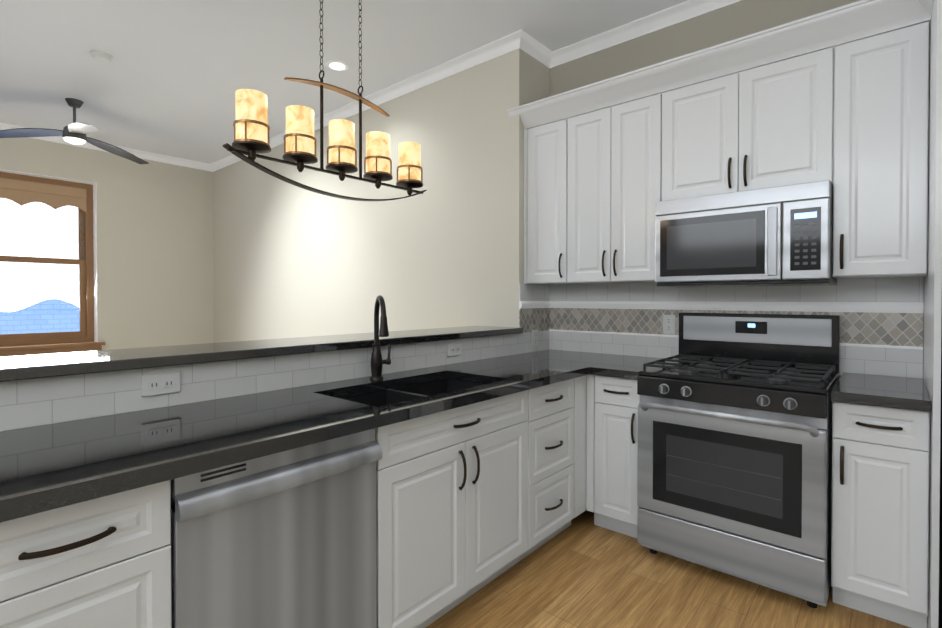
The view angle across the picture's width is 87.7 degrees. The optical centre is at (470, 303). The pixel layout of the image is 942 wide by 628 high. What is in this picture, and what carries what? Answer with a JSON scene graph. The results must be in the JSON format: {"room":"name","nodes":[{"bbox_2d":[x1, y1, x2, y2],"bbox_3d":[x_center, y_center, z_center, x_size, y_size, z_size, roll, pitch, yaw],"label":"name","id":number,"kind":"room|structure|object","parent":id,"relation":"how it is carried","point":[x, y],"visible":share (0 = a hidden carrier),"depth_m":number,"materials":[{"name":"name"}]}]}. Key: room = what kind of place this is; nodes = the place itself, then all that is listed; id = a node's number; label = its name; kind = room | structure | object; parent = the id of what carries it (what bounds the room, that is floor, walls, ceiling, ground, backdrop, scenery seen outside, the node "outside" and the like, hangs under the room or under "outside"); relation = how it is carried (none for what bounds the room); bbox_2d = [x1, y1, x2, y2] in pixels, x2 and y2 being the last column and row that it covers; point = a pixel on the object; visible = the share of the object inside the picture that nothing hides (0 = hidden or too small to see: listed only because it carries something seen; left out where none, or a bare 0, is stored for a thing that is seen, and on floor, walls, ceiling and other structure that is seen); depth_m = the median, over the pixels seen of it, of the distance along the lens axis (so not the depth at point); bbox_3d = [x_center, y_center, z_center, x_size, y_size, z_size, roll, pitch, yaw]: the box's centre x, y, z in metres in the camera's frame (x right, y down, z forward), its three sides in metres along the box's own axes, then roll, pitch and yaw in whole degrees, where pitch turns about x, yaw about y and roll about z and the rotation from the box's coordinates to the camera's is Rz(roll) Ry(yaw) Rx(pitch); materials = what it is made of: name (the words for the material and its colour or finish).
{"room":"kitchen","nodes":[
{"label":"kitchen","id":0,"kind":"room"},
{"bbox_2d":[0,137,211,349],"bbox_3d":[-5.182,-0.274,4.513,0.300,3.000,5.970,1,1,41],"label":"wall","id":1,"kind":"structure","parent":0,"point":[154,219],"depth_m":5.81,"materials":[{"name":"beige paint"}]},
{"bbox_2d":[0,169,104,356],"bbox_3d":[-4.717,-0.398,4.957,0.263,1.880,1.610,1,1,41],"label":"window","id":2,"kind":"structure","parent":1,"relation":"in","point":[85,338],"depth_m":5.38,"materials":[{"name":"brown wood"}]},
{"bbox_2d":[0,178,86,211],"bbox_3d":[-4.738,-1.138,4.967,0.028,0.260,1.350,1,1,41],"label":"window blind","id":3,"kind":"object","parent":2,"relation":"attached to","point":[20,192],"visible":1,"depth_m":5.19,"materials":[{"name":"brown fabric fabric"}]},
{"bbox_2d":[0,123,207,170],"bbox_3d":[-5.171,-1.732,4.233,0.062,0.077,5.623,1,1,41],"label":"crown molding","id":4,"kind":"structure","parent":1,"relation":"attached to","point":[58,139],"depth_m":5.76,"materials":[{"name":"white wood"}]},
{"bbox_2d":[0,0,687,163],"bbox_3d":[-2.110,-1.776,1.858,8.400,0.060,6.500,1,1,41],"label":"ceiling","id":5,"kind":"structure","parent":0,"point":[172,77],"depth_m":3.42,"materials":[{"name":"white paint"}]},
{"bbox_2d":[0,98,148,163],"bbox_3d":[-3.357,-1.584,4.231,1.099,0.374,1.212,1,1,41],"label":"ceiling fan","id":6,"kind":"object","parent":5,"relation":"hanging from","point":[74,132],"visible":1,"depth_m":4.24,"materials":[{"name":"grey metal"}]},
{"bbox_2d":[90,51,113,62],"bbox_3d":[-2.625,-1.746,3.486,0.136,0.034,0.136,1,1,41],"label":"smoke detector","id":7,"kind":"object","parent":5,"relation":"attached to","point":[101,57],"visible":0.98,"depth_m":3.46,"materials":[{"name":"white plastic"}]},
{"bbox_2d":[223,0,426,200],"bbox_3d":[-0.483,-1.071,1.828,0.116,1.350,0.852,1,1,41],"label":"chandelier","id":8,"kind":"object","parent":5,"relation":"hanging from","point":[251,133],"visible":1,"depth_m":1.77,"materials":[{"name":"beige glass"}]},
{"bbox_2d":[325,60,348,70],"bbox_3d":[-0.991,-1.760,3.634,0.170,0.009,0.170,1,1,41],"label":"recessed light","id":9,"kind":"object","parent":5,"relation":"in","point":[336,65],"visible":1,"depth_m":3.62,"materials":[{"name":"white"}]},
{"bbox_2d":[212,0,923,347],"bbox_3d":[-0.199,-0.269,4.103,8.400,3.000,0.627,1,1,41],"label":"wall","id":10,"kind":"structure","parent":0,"point":[242,250],"depth_m":3.86,"materials":[{"name":"beige paint"}]},
{"bbox_2d":[0,326,522,381],"bbox_3d":[-0.900,0.189,2.081,0.395,0.035,3.362,1,1,41],"label":"bar","id":11,"kind":"object","parent":10,"relation":"on","point":[22,367],"visible":0.94,"depth_m":1.81,"materials":[{"name":"black stone"}]},
{"bbox_2d":[0,284,551,431],"bbox_3d":[-0.631,0.134,2.125,0.025,0.504,3.700,1,1,41],"label":"tile backsplash","id":12,"kind":"structure","parent":10,"relation":"attached to","point":[27,403],"depth_m":1.85,"materials":[{"name":"tile"}]},
{"bbox_2d":[141,372,179,396],"bbox_3d":[-1.040,0.271,1.648,0.008,0.070,0.116,1,1,41],"label":"outlet","id":13,"kind":"object","parent":12,"relation":"attached to","point":[159,384],"visible":1,"depth_m":1.65,"materials":[{"name":"white plastic"}]},
{"bbox_2d":[448,343,461,356],"bbox_3d":[-0.090,0.260,2.756,0.008,0.070,0.116,1,1,41],"label":"outlet","id":14,"kind":"object","parent":12,"relation":"attached to","point":[454,349],"visible":1,"depth_m":2.75,"materials":[{"name":"white plastic"}]},
{"bbox_2d":[532,329,537,346],"bbox_3d":[0.443,0.238,3.379,0.008,0.116,0.070,1,1,41],"label":"outlet","id":15,"kind":"object","parent":12,"relation":"attached to","point":[534,337],"visible":1,"depth_m":3.37,"materials":[{"name":"white plastic"}]},
{"bbox_2d":[208,29,531,171],"bbox_3d":[-1.486,-1.737,4.737,4.822,0.077,0.062,1,1,41],"label":"crown molding","id":16,"kind":"structure","parent":10,"relation":"attached to","point":[524,41],"depth_m":3.76,"materials":[{"name":"white wood"}]},
{"bbox_2d":[519,92,569,284],"bbox_3d":[0.582,-0.713,3.298,0.324,1.164,0.325,1,1,41],"label":"upper cabinet","id":17,"kind":"object","parent":10,"relation":"attached to","point":[545,122],"depth_m":3.17,"materials":[{"name":"white wood"}]},
{"bbox_2d":[567,64,662,283],"bbox_3d":[0.926,-0.710,3.004,0.582,1.164,0.325,1,1,41],"label":"upper cabinet","id":18,"kind":"object","parent":10,"relation":"attached to","point":[615,127],"depth_m":2.86,"materials":[{"name":"white wood"}]},
{"bbox_2d":[540,0,741,68],"bbox_3d":[1.652,-1.714,2.545,2.920,0.077,0.062,1,1,41],"label":"crown molding","id":19,"kind":"structure","parent":10,"relation":"attached to","point":[689,9],"depth_m":3.08,"materials":[{"name":"white wood"}]},
{"bbox_2d":[552,277,923,378],"bbox_3d":[1.321,0.126,2.873,1.955,0.504,0.025,1,1,41],"label":"tile backsplash","id":20,"kind":"structure","parent":10,"relation":"attached to","point":[881,326],"depth_m":2.68,"materials":[{"name":"tile"}]},
{"bbox_2d":[663,315,674,333],"bbox_3d":[1.201,0.127,2.975,0.070,0.116,0.008,1,1,41],"label":"outlet","id":21,"kind":"object","parent":20,"relation":"attached to","point":[668,324],"visible":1,"depth_m":2.97,"materials":[{"name":"white plastic"}]},
{"bbox_2d":[663,12,838,200],"bbox_3d":[1.437,-0.917,2.564,0.762,0.742,0.325,1,1,41],"label":"upper cabinet","id":22,"kind":"object","parent":10,"relation":"attached to","point":[838,97],"depth_m":2.39,"materials":[{"name":"white wood"}]},
{"bbox_2d":[655,180,836,287],"bbox_3d":[1.398,-0.317,2.525,0.756,0.451,0.421,1,1,41],"label":"microwave","id":23,"kind":"object","parent":22,"relation":"attached to","point":[778,236],"visible":0.98,"depth_m":2.33,"materials":[{"name":"grey metal"}]},
{"bbox_2d":[832,0,932,278],"bbox_3d":[1.845,-0.702,2.216,0.314,1.164,0.325,1,1,41],"label":"upper cabinet","id":24,"kind":"object","parent":10,"relation":"attached to","point":[880,188],"depth_m":2.08,"materials":[{"name":"white wood"}]},
{"bbox_2d":[426,510,938,627],"bbox_3d":[-2.110,1.284,1.890,8.400,0.060,6.500,1,1,41],"label":"floor","id":25,"kind":"structure","parent":0,"point":[582,570],"depth_m":2.09,"materials":[{"name":"brown wood"}]},
{"bbox_2d":[0,480,171,627],"bbox_3d":[-1.042,0.829,1.193,0.597,0.864,0.378,1,1,41],"label":"base cabinet","id":26,"kind":"object","parent":25,"relation":"on","point":[102,562],"depth_m":1.03,"materials":[{"name":"white wood"}]},
{"bbox_2d":[0,350,627,522],"bbox_3d":[-0.408,0.368,1.905,0.636,0.040,3.732,1,1,41],"label":"countertop","id":27,"kind":"structure","parent":26,"relation":"on","point":[43,468],"depth_m":1.39,"materials":[{"name":"black stone"}]},
{"bbox_2d":[370,295,390,379],"bbox_3d":[-0.388,0.154,2.171,0.226,0.382,0.190,1,1,41],"label":"faucet","id":28,"kind":"object","parent":27,"relation":"on","point":[377,362],"visible":1,"depth_m":2.23,"materials":[{"name":"brown metal"}]},
{"bbox_2d":[340,378,483,406],"bbox_3d":[-0.219,0.493,2.082,0.432,0.210,0.797,1,1,41],"label":"sink","id":29,"kind":"object","parent":27,"relation":"in","point":[379,398],"visible":0.02,"depth_m":2.21,"materials":[{"name":"black"}]},
{"bbox_2d":[170,428,381,627],"bbox_3d":[-0.712,0.824,1.553,0.625,0.857,0.591,1,1,41],"label":"dishwasher","id":30,"kind":"object","parent":25,"relation":"on","point":[286,539],"visible":0.71,"depth_m":1.34,"materials":[{"name":"grey metal"}]},
{"bbox_2d":[375,422,531,627],"bbox_3d":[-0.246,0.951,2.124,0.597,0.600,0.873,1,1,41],"label":"base cabinet","id":31,"kind":"object","parent":25,"relation":"on","point":[471,499],"depth_m":1.84,"materials":[{"name":"white wood"}]},
{"bbox_2d":[432,378,575,551],"bbox_3d":[0.178,0.814,2.617,0.597,0.864,0.430,1,1,41],"label":"base cabinet","id":32,"kind":"object","parent":25,"relation":"on","point":[543,416],"depth_m":2.36,"materials":[{"name":"white wood"}]},
{"bbox_2d":[576,374,595,524],"bbox_3d":[0.384,0.812,2.823,0.642,0.864,0.150,1,1,41],"label":"base cabinet","id":33,"kind":"object","parent":25,"relation":"on","point":[585,385],"depth_m":2.66,"materials":[{"name":"white wood"}]},
{"bbox_2d":[596,375,639,538],"bbox_3d":[0.941,0.812,2.812,0.303,0.864,0.598,1,1,41],"label":"base cabinet","id":34,"kind":"object","parent":25,"relation":"on","point":[617,399],"depth_m":2.58,"materials":[{"name":"white wood"}]},
{"bbox_2d":[592,356,675,379],"bbox_3d":[0.950,0.359,2.775,0.246,0.040,0.642,1,1,41],"label":"countertop","id":35,"kind":"structure","parent":34,"relation":"on","point":[628,368],"depth_m":2.65,"materials":[{"name":"black stone"}]},
{"bbox_2d":[637,312,839,607],"bbox_3d":[1.302,0.653,2.400,0.756,1.190,0.748,1,1,41],"label":"range","id":36,"kind":"object","parent":25,"relation":"on","point":[734,469],"visible":1,"depth_m":2.18,"materials":[{"name":"silver metal"}]},
{"bbox_2d":[831,401,929,627],"bbox_3d":[1.758,0.819,2.112,0.290,0.864,0.598,1,1,41],"label":"base cabinet","id":37,"kind":"object","parent":25,"relation":"on","point":[881,455],"depth_m":1.88,"materials":[{"name":"white wood"}]},
{"bbox_2d":[831,373,930,411],"bbox_3d":[1.747,0.366,2.095,0.289,0.040,0.637,1,1,41],"label":"countertop","id":38,"kind":"structure","parent":37,"relation":"on","point":[864,389],"depth_m":1.94,"materials":[{"name":"black stone"}]},
{"bbox_2d":[923,0,941,627],"bbox_3d":[2.210,0.056,1.665,0.963,2.400,0.699,1,1,41],"label":"surround","id":39,"kind":"object","parent":25,"relation":"on","point":[932,329],"visible":0.79,"depth_m":1.72,"materials":[{"name":"white wood"}]},
{"bbox_2d":[938,315,941,627],"bbox_3d":[2.169,0.364,1.610,0.910,1.785,0.782,1,1,41],"label":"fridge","id":40,"kind":"object","parent":25,"relation":"on","point":[940,574],"visible":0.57,"depth_m":1.85,"materials":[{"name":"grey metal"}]},
{"label":"outside","id":41,"kind":"structure","parent":0,"visible":0},
{"bbox_2d":[0,198,79,333],"bbox_3d":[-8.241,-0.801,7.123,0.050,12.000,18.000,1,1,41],"label":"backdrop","id":42,"kind":"structure","parent":41,"point":[57,230],"depth_m":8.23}
]}

